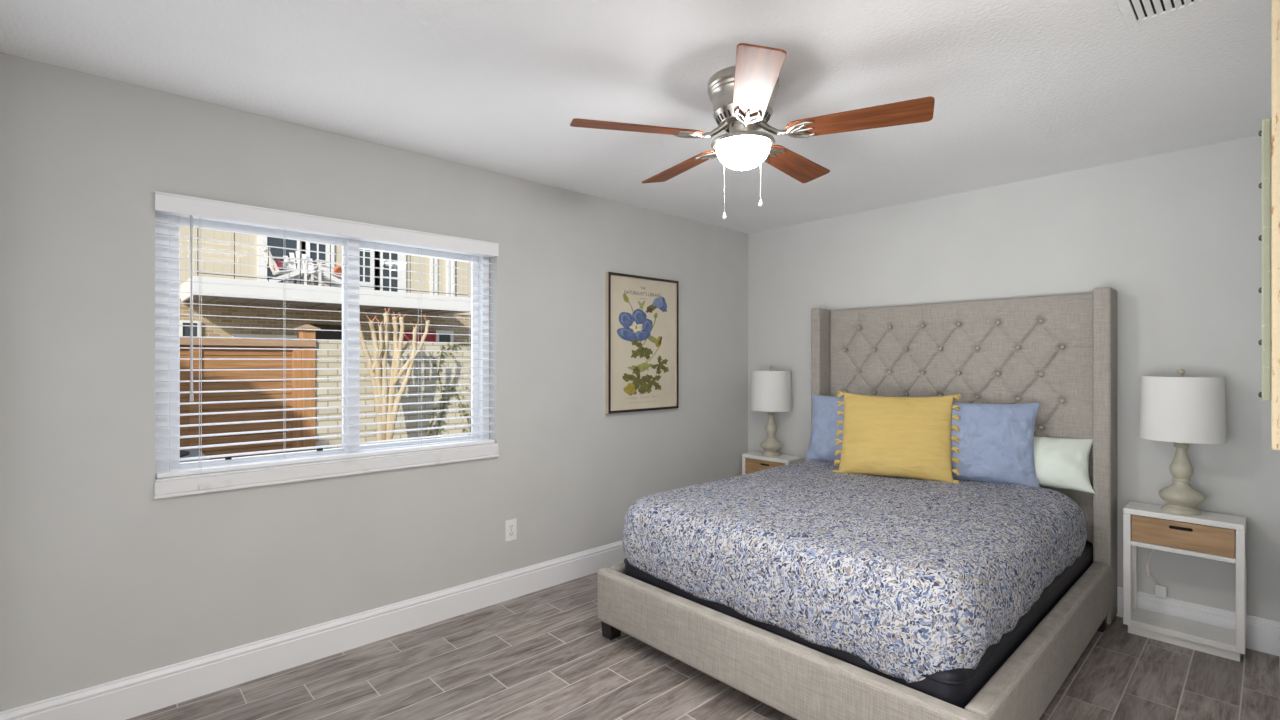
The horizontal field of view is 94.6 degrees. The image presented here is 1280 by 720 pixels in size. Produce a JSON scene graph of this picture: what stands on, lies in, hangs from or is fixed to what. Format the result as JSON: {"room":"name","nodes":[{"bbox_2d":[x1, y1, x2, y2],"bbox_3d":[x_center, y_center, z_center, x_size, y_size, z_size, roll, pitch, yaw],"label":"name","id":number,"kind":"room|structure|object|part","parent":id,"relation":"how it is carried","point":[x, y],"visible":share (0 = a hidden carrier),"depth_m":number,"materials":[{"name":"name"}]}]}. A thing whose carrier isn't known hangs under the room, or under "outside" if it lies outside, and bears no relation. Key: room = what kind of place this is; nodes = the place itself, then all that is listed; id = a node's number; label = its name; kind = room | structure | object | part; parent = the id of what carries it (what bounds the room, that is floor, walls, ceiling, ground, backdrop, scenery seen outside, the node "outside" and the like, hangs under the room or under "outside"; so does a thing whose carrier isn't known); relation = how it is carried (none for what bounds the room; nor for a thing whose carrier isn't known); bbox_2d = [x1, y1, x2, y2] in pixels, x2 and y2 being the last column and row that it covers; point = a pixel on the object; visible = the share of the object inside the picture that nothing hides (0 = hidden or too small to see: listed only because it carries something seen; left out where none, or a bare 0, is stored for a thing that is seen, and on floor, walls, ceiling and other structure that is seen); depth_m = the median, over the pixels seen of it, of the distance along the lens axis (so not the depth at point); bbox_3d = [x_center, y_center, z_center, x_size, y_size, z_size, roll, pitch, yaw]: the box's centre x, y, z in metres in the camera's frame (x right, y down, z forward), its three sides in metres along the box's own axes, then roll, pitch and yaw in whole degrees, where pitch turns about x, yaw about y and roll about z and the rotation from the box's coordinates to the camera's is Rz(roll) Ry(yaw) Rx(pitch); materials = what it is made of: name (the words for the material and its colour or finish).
{"room":"bedroom","nodes":[
{"label":"bedroom","id":0,"kind":"room"},
{"bbox_2d":[0,52,747,711],"bbox_3d":[-0.665,0.150,3.620,4.440,2.440,0.180,0,0,-43],"label":"wall","id":1,"kind":"structure","parent":0,"point":[103,579],"depth_m":2.56,"materials":[{"name":"paint"}]},
{"bbox_2d":[0,540,625,719],"bbox_3d":[-0.652,1.292,3.496,4.290,0.155,0.018,0,0,-43],"label":"baseboard","id":2,"kind":"structure","parent":1,"relation":"attached to","point":[132,696],"depth_m":2.65,"materials":[{"name":"white paint"}]},
{"bbox_2d":[153,211,498,498],"bbox_3d":[-1.411,-0.062,2.896,1.515,1.208,0.187,0,0,-43],"label":"window","id":3,"kind":"structure","parent":1,"relation":"in","point":[167,487],"depth_m":2.77,"materials":[{"name":"white plastic"}]},
{"bbox_3d":[-1.693,-0.081,2.687,0.707,1.051,0.028,0,0,-43],"label":"sash","id":4,"kind":"part","parent":3,"relation":"part of","materials":[{"name":"white plastic"}]},
{"bbox_3d":[-1.384,0.504,2.867,1.515,0.075,0.107,0,0,-43],"label":"sill","id":5,"kind":"part","parent":3,"relation":"part of","materials":[{"name":"white stone"}]},
{"bbox_2d":[155,191,498,489],"bbox_3d":[-1.375,-0.070,2.858,1.509,1.191,0.091,0,0,-43],"label":"window blind","id":6,"kind":"object","parent":3,"relation":"attached to","point":[165,203],"visible":1,"depth_m":2.72,"materials":[{"name":"white plastic"}]},
{"bbox_3d":[-1.831,-0.080,2.456,0.002,1.040,0.055,0,0,-37],"label":"ladder cord","id":7,"kind":"part","parent":6,"relation":"part of","materials":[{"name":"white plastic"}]},
{"bbox_3d":[-1.800,-0.035,2.418,0.013,1.120,0.028,0,0,-43],"label":"lift cord","id":8,"kind":"part","parent":6,"relation":"part of","materials":[{"name":"white fabric"}]},
{"bbox_3d":[-1.388,0.457,2.871,1.493,0.018,0.050,0,0,-43],"label":"rail","id":9,"kind":"part","parent":6,"relation":"part of","materials":[{"name":"white plastic"}]},
{"bbox_3d":[-1.152,-0.080,3.091,0.002,1.040,0.055,0,0,-37],"label":"ladder cord","id":10,"kind":"part","parent":6,"relation":"part of","materials":[{"name":"white fabric"}]},
{"bbox_3d":[-0.940,-0.080,3.289,0.002,1.040,0.055,0,0,-37],"label":"ladder cord","id":11,"kind":"part","parent":6,"relation":"part of","materials":[{"name":"white fabric"}]},
{"bbox_3d":[-1.194,-0.081,3.195,0.690,1.051,0.028,0,0,-43],"label":"sash","id":12,"kind":"part","parent":3,"relation":"part of","materials":[{"name":"white plastic"}]},
{"bbox_2d":[505,519,516,541],"bbox_3d":[-0.745,0.978,3.416,0.074,0.122,0.008,0,0,-43],"label":"wall outlet","id":13,"kind":"object","parent":1,"relation":"attached to","point":[510,525],"visible":1,"depth_m":3.41,"materials":[{"name":"white paint"}]},
{"bbox_2d":[606,272,678,413],"bbox_3d":[0.028,-0.120,4.121,0.668,0.932,0.034,0,0,-43],"label":"framed print","id":14,"kind":"object","parent":1,"relation":"attached to","point":[642,313],"visible":1,"depth_m":4.10,"materials":[{"name":"aged cream paper"},{"name":"dark brown-black wood"}]},
{"bbox_2d":[0,0,1270,233],"bbox_3d":[1.018,-1.145,1.784,4.590,0.150,5.200,0,0,-43],"label":"ceiling","id":15,"kind":"structure","parent":0,"point":[1022,90],"depth_m":2.23,"materials":[{"name":"paint"}]},
{"bbox_2d":[570,43,934,218],"bbox_3d":[0.407,-0.809,2.294,1.249,0.522,1.272,0,0,-43],"label":"ceiling fan","id":16,"kind":"object","parent":15,"relation":"hanging from","point":[742,95],"visible":1,"depth_m":2.16,"materials":[{"name":"brown wood"}]},
{"bbox_3d":[-0.004,-0.855,2.172,0.496,0.006,0.138,0,12,-13],"label":"blade","id":17,"kind":"part","parent":16,"relation":"part of","materials":[{"name":"brown wood"}]},
{"bbox_3d":[0.185,-0.855,2.612,0.138,0.006,0.496,-14,7,-30],"label":"blade","id":18,"kind":"part","parent":16,"relation":"part of","materials":[{"name":"brown wood"}]},
{"bbox_3d":[0.394,-0.781,2.261,0.203,0.091,0.203,0,0,-43],"label":"lamp shade","id":19,"kind":"part","parent":16,"relation":"part of","materials":[{"name":"white glass"}]},
{"bbox_3d":[0.356,-0.855,1.855,0.138,0.006,0.496,12,1,5],"label":"blade","id":20,"kind":"part","parent":16,"relation":"part of","materials":[{"name":"brown wood"}]},
{"bbox_3d":[0.465,-0.722,2.276,0.002,0.208,0.003,0,0,-43],"label":"pull chain","id":21,"kind":"part","parent":16,"relation":"part of","materials":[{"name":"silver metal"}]},
{"bbox_3d":[0.663,-0.855,2.568,0.138,0.006,0.496,-16,-10,40],"label":"blade","id":22,"kind":"part","parent":16,"relation":"part of","materials":[{"name":"brown wood"}]},
{"bbox_3d":[0.768,-0.855,2.100,0.496,0.006,0.138,0,-12,23],"label":"blade","id":23,"kind":"part","parent":16,"relation":"part of","materials":[{"name":"brown wood"}]},
{"bbox_2d":[1115,0,1214,27],"bbox_3d":[1.544,-1.065,1.658,0.337,0.010,0.320,0,0,-43],"label":"ceiling vent","id":24,"kind":"object","parent":15,"relation":"in","point":[1137,12],"visible":1,"depth_m":1.78,"materials":[{"name":"metal"}]},
{"bbox_2d":[126,572,1279,719],"bbox_3d":[1.016,1.430,1.728,4.310,0.120,4.920,0,0,-43],"label":"floor","id":25,"kind":"structure","parent":0,"point":[544,654],"depth_m":2.53,"materials":[{"name":"tile"}]},
{"bbox_2d":[742,451,803,474],"bbox_3d":[1.035,1.055,4.628,0.210,0.630,0.430,0,0,-43],"label":"nightstand","id":26,"kind":"object","parent":25,"relation":"on","point":[752,462],"visible":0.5,"depth_m":4.59,"materials":[{"name":"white wood"}]},
{"bbox_3d":[0.967,0.834,4.564,0.014,0.126,0.364,0,0,-43],"label":"drawer","id":27,"kind":"part","parent":26,"relation":"part of","materials":[{"name":"brown wood"}]},
{"bbox_2d":[751,366,791,456],"bbox_3d":[1.028,0.389,4.635,0.316,0.703,0.316,0,0,7],"label":"table lamp","id":28,"kind":"object","parent":26,"relation":"on","point":[771,391],"visible":1,"depth_m":4.52,"materials":[{"name":"white fabric"}]},
{"bbox_3d":[1.028,0.231,4.635,0.316,0.309,0.316,0,0,7],"label":"lamp shade","id":29,"kind":"part","parent":28,"relation":"part of","materials":[{"name":"white fabric"}]},
{"bbox_2d":[597,287,1116,719],"bbox_3d":[1.171,0.494,3.055,2.186,1.752,1.737,0,0,-43],"label":"frame","id":30,"kind":"object","parent":25,"relation":"on","point":[1057,352],"visible":0.48,"depth_m":3.06,"materials":[{"name":"beige fabric"}]},
{"bbox_3d":[-0.142,1.329,2.943,0.075,0.082,0.075,0,0,-43],"label":"bed leg","id":31,"kind":"part","parent":30,"relation":"part of","materials":[{"name":"black wood"}]},
{"bbox_3d":[0.559,1.163,3.617,1.913,0.253,0.072,0,0,-43],"label":"rail","id":32,"kind":"part","parent":30,"relation":"part of","materials":[{"name":"beige fabric"}]},
{"bbox_3d":[0.399,1.163,2.333,0.072,0.254,1.737,0,0,-43],"label":"foot rail","id":33,"kind":"part","parent":30,"relation":"part of","materials":[{"name":"beige fabric"}]},
{"bbox_2d":[624,540,1092,708],"bbox_3d":[1.172,1.111,3.054,2.032,0.306,1.578,0,0,-43],"label":"box spring","id":34,"kind":"object","parent":30,"relation":"in","point":[958,687],"visible":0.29,"depth_m":2.17,"materials":[{"name":"black fabric"}]},
{"bbox_3d":[1.947,0.439,3.777,0.066,1.622,1.578,0,0,-43],"label":"headboard","id":35,"kind":"part","parent":30,"relation":"part of","materials":[{"name":"beige fabric"}]},
{"bbox_3d":[1.692,1.163,2.405,1.913,0.253,0.072,0,0,-43],"label":"rail","id":36,"kind":"part","parent":30,"relation":"part of","materials":[{"name":"beige fabric"}]},
{"bbox_3d":[2.338,1.329,3.025,0.075,0.082,0.075,0,0,-43],"label":"bed leg","id":37,"kind":"part","parent":30,"relation":"part of","materials":[{"name":"black wood"}]},
{"bbox_2d":[1123,501,1245,661],"bbox_3d":[2.657,1.055,2.893,0.210,0.630,0.430,0,0,-43],"label":"nightstand","id":38,"kind":"object","parent":25,"relation":"on","point":[1208,535],"visible":0.99,"depth_m":2.83,"materials":[{"name":"white paint"}]},
{"bbox_2d":[1139,369,1226,515],"bbox_3d":[2.653,0.389,2.897,0.316,0.703,0.316,0,0,-43],"label":"table lamp","id":39,"kind":"object","parent":38,"relation":"on","point":[1181,410],"visible":1,"depth_m":2.81,"materials":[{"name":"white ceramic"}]},
{"bbox_3d":[2.653,0.231,2.897,0.316,0.309,0.316,0,0,-43],"label":"lamp shade","id":40,"kind":"part","parent":39,"relation":"part of","materials":[{"name":"white fabric"}]},
{"bbox_3d":[2.589,0.834,2.829,0.014,0.126,0.364,0,0,-43],"label":"drawer","id":41,"kind":"part","parent":38,"relation":"part of","materials":[{"name":"brown wood"}]},
{"bbox_2d":[1131,608,1245,651],"bbox_3d":[2.657,1.310,2.893,0.210,0.030,0.430,0,0,-43],"label":"shelf","id":42,"kind":"object","parent":38,"relation":"attached to","point":[1179,629],"depth_m":2.85,"materials":[{"name":"white paint"}]},
{"bbox_2d":[748,135,1279,621],"bbox_3d":[2.046,0.150,3.862,0.150,2.440,3.169,0,0,-43],"label":"wall","id":43,"kind":"structure","parent":0,"point":[1176,234],"depth_m":3.14,"materials":[{"name":"paint"}]},
{"bbox_2d":[1145,549,1166,597],"bbox_3d":[2.666,1.041,3.056,0.027,0.343,0.086,0,0,-43],"label":"power cord","id":44,"kind":"object","parent":43,"relation":"attached to","point":[1161,591],"visible":0.91,"depth_m":3.04,"materials":[{"name":"white plastic"}]},
{"bbox_2d":[1145,565,1150,575],"bbox_3d":[2.644,1.090,3.077,0.018,0.053,0.028,0,0,2],"label":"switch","id":45,"kind":"object","parent":44,"relation":"attached to","point":[1147,567],"depth_m":3.07,"materials":[{"name":"white plastic"}]},
{"bbox_2d":[1116,586,1279,655],"bbox_3d":[1.949,1.292,3.842,0.018,0.155,3.032,0,0,-43],"label":"baseboard","id":46,"kind":"structure","parent":43,"relation":"attached to","point":[1262,634],"depth_m":2.90,"materials":[{"name":"white paint"}]},
{"bbox_3d":[2.083,0.150,1.809,2.600,2.440,0.120,0,0,-43],"label":"wall","id":47,"kind":"structure","parent":0,"visible":0},
{"bbox_2d":[1258,0,1279,450],"bbox_3d":[1.599,-0.297,1.480,1.157,0.925,0.061,0,0,-43],"label":"picture frame","id":48,"kind":"object","parent":47,"relation":"attached to","point":[1270,132],"depth_m":1.09,"materials":[{"name":"beige wood"}]},
{"bbox_3d":[1.585,-0.207,1.492,0.840,0.578,0.014,0,0,-43],"label":"green panel","id":49,"kind":"part","parent":48,"relation":"part of","materials":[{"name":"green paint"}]},
{"bbox_2d":[1279,631,1279,665],"bbox_3d":[2.029,1.292,1.854,2.583,0.155,0.018,0,0,-43],"label":"baseboard","id":50,"kind":"structure","parent":47,"relation":"attached to","point":[1279,631],"depth_m":2.65,"materials":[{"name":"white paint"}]},
{"bbox_3d":[1.194,0.841,3.075,1.938,0.230,1.508,0,0,-43],"label":"mattress","id":51,"kind":"object","parent":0,"visible":0},
{"bbox_2d":[622,461,1086,682],"bbox_3d":[1.103,0.859,3.026,1.967,0.393,1.676,0,0,-43],"label":"duvet","id":52,"kind":"object","parent":51,"relation":"on","point":[910,578],"visible":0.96,"depth_m":2.34,"materials":[{"name":"blue fabric"}]},
{"bbox_2d":[806,395,843,461],"bbox_3d":[1.438,0.460,3.904,0.662,0.448,0.217,0,0,36],"label":"pillow","id":53,"kind":"object","parent":52,"relation":"on","point":[822,447],"visible":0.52,"depth_m":3.98,"materials":[{"name":"fabric"}]},
{"bbox_2d":[832,391,960,483],"bbox_3d":[1.496,0.440,3.474,0.687,0.500,0.248,0,0,29],"label":"cushion","id":54,"kind":"object","parent":52,"relation":"on","point":[904,437],"visible":0.99,"depth_m":3.42,"materials":[{"name":"yellow fabric"}]},
{"bbox_2d":[951,402,1039,486],"bbox_3d":[1.882,0.458,3.366,0.669,0.480,0.185,0,0,29],"label":"pillow","id":55,"kind":"object","parent":52,"relation":"on","point":[996,443],"visible":0.56,"depth_m":3.27,"materials":[{"name":"fabric"}]},
{"bbox_2d":[1034,436,1095,493],"bbox_3d":[2.173,0.554,3.311,0.607,0.272,0.206,0,0,40],"label":"pillow","id":56,"kind":"object","parent":52,"relation":"on","point":[1063,463],"visible":0.48,"depth_m":3.17,"materials":[{"name":"white fabric"}]},
{"label":"outside","id":57,"kind":"structure","parent":0,"visible":0},
{"bbox_3d":[-9.398,1.620,15.990,60.000,0.200,29.820,0,0,-43],"label":"ground","id":58,"kind":"structure","parent":57,"visible":0},
{"bbox_2d":[155,448,209,475],"bbox_3d":[-3.613,1.102,4.299,0.780,0.836,0.760,0,0,-43],"label":"air conditioner","id":59,"kind":"object","parent":58,"relation":"on","point":[186,453],"visible":0.12,"depth_m":4.38,"materials":[{"name":"beige metal"}]},
{"bbox_2d":[180,450,189,456],"bbox_3d":[-3.613,0.692,4.299,0.540,0.016,0.540,0,0,-43],"label":"fan grille","id":60,"kind":"object","parent":59,"relation":"attached to","point":[183,453],"depth_m":4.39,"materials":[{"name":"black metal"}]},
{"bbox_2d":[180,324,320,459],"bbox_3d":[-5.707,0.550,5.011,5.395,1.940,0.220,0,0,-43],"label":"wooden fence","id":61,"kind":"object","parent":58,"relation":"on","point":[303,334],"visible":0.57,"depth_m":6.38,"materials":[{"name":"brown wood"}]},
{"bbox_3d":[-5.708,-0.201,4.983,5.355,0.082,0.140,0,0,-43],"label":"rail","id":62,"kind":"part","parent":61,"relation":"part of","materials":[{"name":"brown wood"}]},
{"bbox_3d":[-3.817,0.580,6.779,0.140,1.880,0.140,0,0,-43],"label":"post","id":63,"kind":"part","parent":61,"relation":"part of","materials":[{"name":"brown wood"}]},
{"bbox_2d":[180,226,470,342],"bbox_3d":[-7.749,-2.640,16.423,21.600,8.380,8.240,0,0,-43],"label":"house","id":64,"kind":"structure","parent":58,"relation":"on","point":[235,301],"depth_m":12.97,"materials":[{"name":"beige brick"}]},
{"bbox_3d":[-9.117,-0.300,11.971,0.240,0.940,0.015,0,0,-43],"label":"pane","id":65,"kind":"part","parent":64,"relation":"part of","materials":[{"name":"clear glass"}]},
{"bbox_3d":[-7.915,-2.570,13.071,0.920,2.260,0.050,0,0,-43],"label":"french door","id":66,"kind":"part","parent":64,"relation":"part of","materials":[{"name":"white"}]},
{"bbox_3d":[-7.926,-2.570,13.084,0.580,1.920,0.015,0,0,-43],"label":"pane","id":67,"kind":"part","parent":64,"relation":"part of","materials":[{"name":"clear glass"}]},
{"bbox_2d":[259,239,310,284],"bbox_3d":[-7.343,-1.974,12.175,0.830,0.964,0.730,0,0,-43],"label":"garden chair","id":68,"kind":"object","parent":64,"relation":"on","point":[273,263],"visible":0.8,"depth_m":12.06,"materials":[{"name":"white"}]},
{"bbox_3d":[-7.519,-2.115,12.011,0.269,0.682,0.583,0,0,-43],"label":"backrest","id":69,"kind":"part","parent":68,"relation":"part of","materials":[{"name":"white"}]},
{"bbox_2d":[273,259,282,270],"bbox_3d":[-7.420,-1.952,12.103,0.168,0.252,0.328,0,0,-43],"label":"cushion","id":70,"kind":"object","parent":68,"relation":"on","point":[279,264],"depth_m":12.00,"materials":[{"name":"red fabric"}]},
{"bbox_3d":[-7.267,-1.852,12.246,0.504,0.120,0.530,0,0,-43],"label":"seat","id":71,"kind":"part","parent":68,"relation":"part of","materials":[{"name":"white"}]},
{"bbox_3d":[-7.181,-1.707,11.957,0.769,0.431,0.035,0,0,-43],"label":"leg","id":72,"kind":"part","parent":68,"relation":"part of","materials":[{"name":"white"}]},
{"bbox_3d":[-7.084,-2.082,11.993,0.701,0.062,0.110,0,0,-43],"label":"armrest","id":73,"kind":"part","parent":68,"relation":"part of","materials":[{"name":"white"}]},
{"bbox_3d":[-7.297,-1.797,12.615,0.035,0.590,0.090,0,0,-43],"label":"leg","id":74,"kind":"part","parent":68,"relation":"part of","materials":[{"name":"white"}]},
{"bbox_3d":[-6.901,-1.797,12.192,0.035,0.590,0.090,0,0,-43],"label":"leg","id":75,"kind":"part","parent":68,"relation":"part of","materials":[{"name":"white"}]},
{"bbox_2d":[283,251,325,285],"bbox_3d":[-7.402,-1.974,12.947,0.730,0.964,0.830,0,0,-43],"label":"garden chair","id":76,"kind":"object","parent":64,"relation":"on","point":[290,264],"visible":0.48,"depth_m":13.00,"materials":[{"name":"white"}]},
{"bbox_3d":[-7.385,-1.797,12.505,0.090,0.590,0.035,0,0,-43],"label":"leg","id":77,"kind":"part","parent":76,"relation":"part of","materials":[{"name":"white"}]},
{"bbox_3d":[-7.566,-2.115,13.123,0.583,0.682,0.269,0,0,-43],"label":"backrest","id":78,"kind":"part","parent":76,"relation":"part of","materials":[{"name":"white"}]},
{"bbox_3d":[-7.330,-1.852,12.871,0.530,0.120,0.504,0,0,-43],"label":"seat","id":79,"kind":"part","parent":76,"relation":"part of","materials":[{"name":"white"}]},
{"bbox_3d":[-6.962,-1.797,12.901,0.090,0.590,0.035,0,0,-43],"label":"leg","id":80,"kind":"part","parent":76,"relation":"part of","materials":[{"name":"white"}]},
{"bbox_3d":[-7.404,-2.705,13.572,0.330,1.050,0.015,0,0,-43],"label":"pane","id":81,"kind":"part","parent":64,"relation":"part of","materials":[{"name":"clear glass"}]},
{"bbox_2d":[307,259,341,286],"bbox_3d":[-6.657,-1.974,12.816,0.830,0.964,0.730,0,0,-43],"label":"garden chair","id":82,"kind":"object","parent":64,"relation":"on","point":[338,269],"visible":0.65,"depth_m":12.76,"materials":[{"name":"white"}]},
{"bbox_3d":[-7.099,-1.797,12.800,0.035,0.590,0.090,0,0,-43],"label":"leg","id":83,"kind":"part","parent":82,"relation":"part of","materials":[{"name":"white"}]},
{"bbox_3d":[-6.703,-1.797,12.376,0.035,0.590,0.090,0,0,-43],"label":"leg","id":84,"kind":"part","parent":82,"relation":"part of","materials":[{"name":"white"}]},
{"bbox_3d":[-6.916,-2.082,12.999,0.701,0.062,0.110,0,0,-43],"label":"armrest","id":85,"kind":"part","parent":82,"relation":"part of","materials":[{"name":"white"}]},
{"bbox_3d":[-6.733,-1.852,12.745,0.504,0.120,0.530,0,0,-43],"label":"seat","id":86,"kind":"part","parent":82,"relation":"part of","materials":[{"name":"white"}]},
{"bbox_3d":[-6.819,-1.707,13.034,0.769,0.431,0.035,0,0,-43],"label":"leg","id":87,"kind":"part","parent":82,"relation":"part of","materials":[{"name":"white"}]},
{"bbox_3d":[-6.492,-2.082,12.546,0.701,0.062,0.110,0,0,-43],"label":"armrest","id":88,"kind":"part","parent":82,"relation":"part of","materials":[{"name":"white"}]},
{"bbox_3d":[-6.450,-1.707,12.640,0.769,0.431,0.035,0,0,-43],"label":"leg","id":89,"kind":"part","parent":82,"relation":"part of","materials":[{"name":"white"}]},
{"bbox_2d":[333,266,341,275],"bbox_3d":[-6.580,-1.952,12.889,0.168,0.252,0.328,0,0,-43],"label":"cushion","id":90,"kind":"object","parent":82,"relation":"on","point":[338,269],"depth_m":12.79,"materials":[{"name":"brown fabric"}]},
{"bbox_3d":[-7.239,0.340,13.768,0.720,2.260,0.015,0,0,-43],"label":"pane","id":91,"kind":"part","parent":64,"relation":"part of","materials":[{"name":"grey glass"}]},
{"bbox_3d":[-6.074,-2.009,12.458,5.270,0.969,0.032,0,0,-43],"label":"balcony railing","id":92,"kind":"part","parent":64,"relation":"part of","materials":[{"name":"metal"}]},
{"bbox_3d":[-6.667,-2.470,14.262,0.290,1.120,0.015,0,0,-43],"label":"pane","id":93,"kind":"part","parent":64,"relation":"part of","materials":[{"name":"clear glass"}]},
{"bbox_3d":[-6.202,-2.620,14.673,0.770,2.220,0.050,0,0,-43],"label":"french door","id":94,"kind":"part","parent":64,"relation":"part of","materials":[{"name":"white"}]},
{"bbox_3d":[-6.214,-2.620,14.686,0.370,1.820,0.015,0,0,-43],"label":"pane","id":95,"kind":"part","parent":64,"relation":"part of","materials":[{"name":"clear glass"}]},
{"bbox_3d":[-5.694,0.380,15.213,0.750,2.180,0.015,0,0,-43],"label":"pane","id":96,"kind":"part","parent":64,"relation":"part of","materials":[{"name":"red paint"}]},
{"bbox_3d":[-5.682,0.380,15.200,0.870,2.300,0.050,0,0,-43],"label":"red door","id":97,"kind":"part","parent":64,"relation":"part of","materials":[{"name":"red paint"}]},
{"bbox_3d":[-5.383,-3.065,15.445,0.180,3.130,0.040,0,0,-43],"label":"corner trim","id":98,"kind":"part","parent":64,"relation":"part of","materials":[{"name":"white"}]},
{"bbox_3d":[-5.193,-0.280,15.681,0.320,0.900,0.015,0,0,-43],"label":"pane","id":99,"kind":"part","parent":64,"relation":"part of","materials":[{"name":"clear glass"}]},
{"bbox_3d":[-5.048,-2.630,15.752,0.210,2.140,0.050,0,0,-43],"label":"trim panel","id":100,"kind":"part","parent":64,"relation":"part of","materials":[{"name":"white"}]},
{"bbox_3d":[-5.060,-2.630,15.765,0.070,2.000,0.015,0,0,-43],"label":"pane","id":101,"kind":"part","parent":64,"relation":"part of","materials":[{"name":"white"}]},
{"bbox_2d":[316,340,470,449],"bbox_3d":[-0.825,0.637,9.644,8.145,1.765,0.200,0,0,-43],"label":"wall","id":102,"kind":"structure","parent":58,"relation":"on","point":[320,344],"depth_m":7.52,"materials":[{"name":"paint"}]},
{"bbox_2d":[360,308,429,443],"bbox_3d":[-2.878,0.453,6.886,0.840,2.142,0.232,0,0,-37],"label":"pruned tree","id":103,"kind":"object","parent":58,"relation":"on","point":[386,328],"visible":0.8,"depth_m":6.82,"materials":[{"name":"beige plant"}]},
{"bbox_2d":[426,337,470,438],"bbox_3d":[-2.401,0.585,7.999,1.047,1.827,0.072,0,0,-43],"label":"climbing vine","id":104,"kind":"object","parent":58,"relation":"on","point":[466,340],"visible":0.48,"depth_m":7.82,"materials":[{"name":"brown"}]}
]}

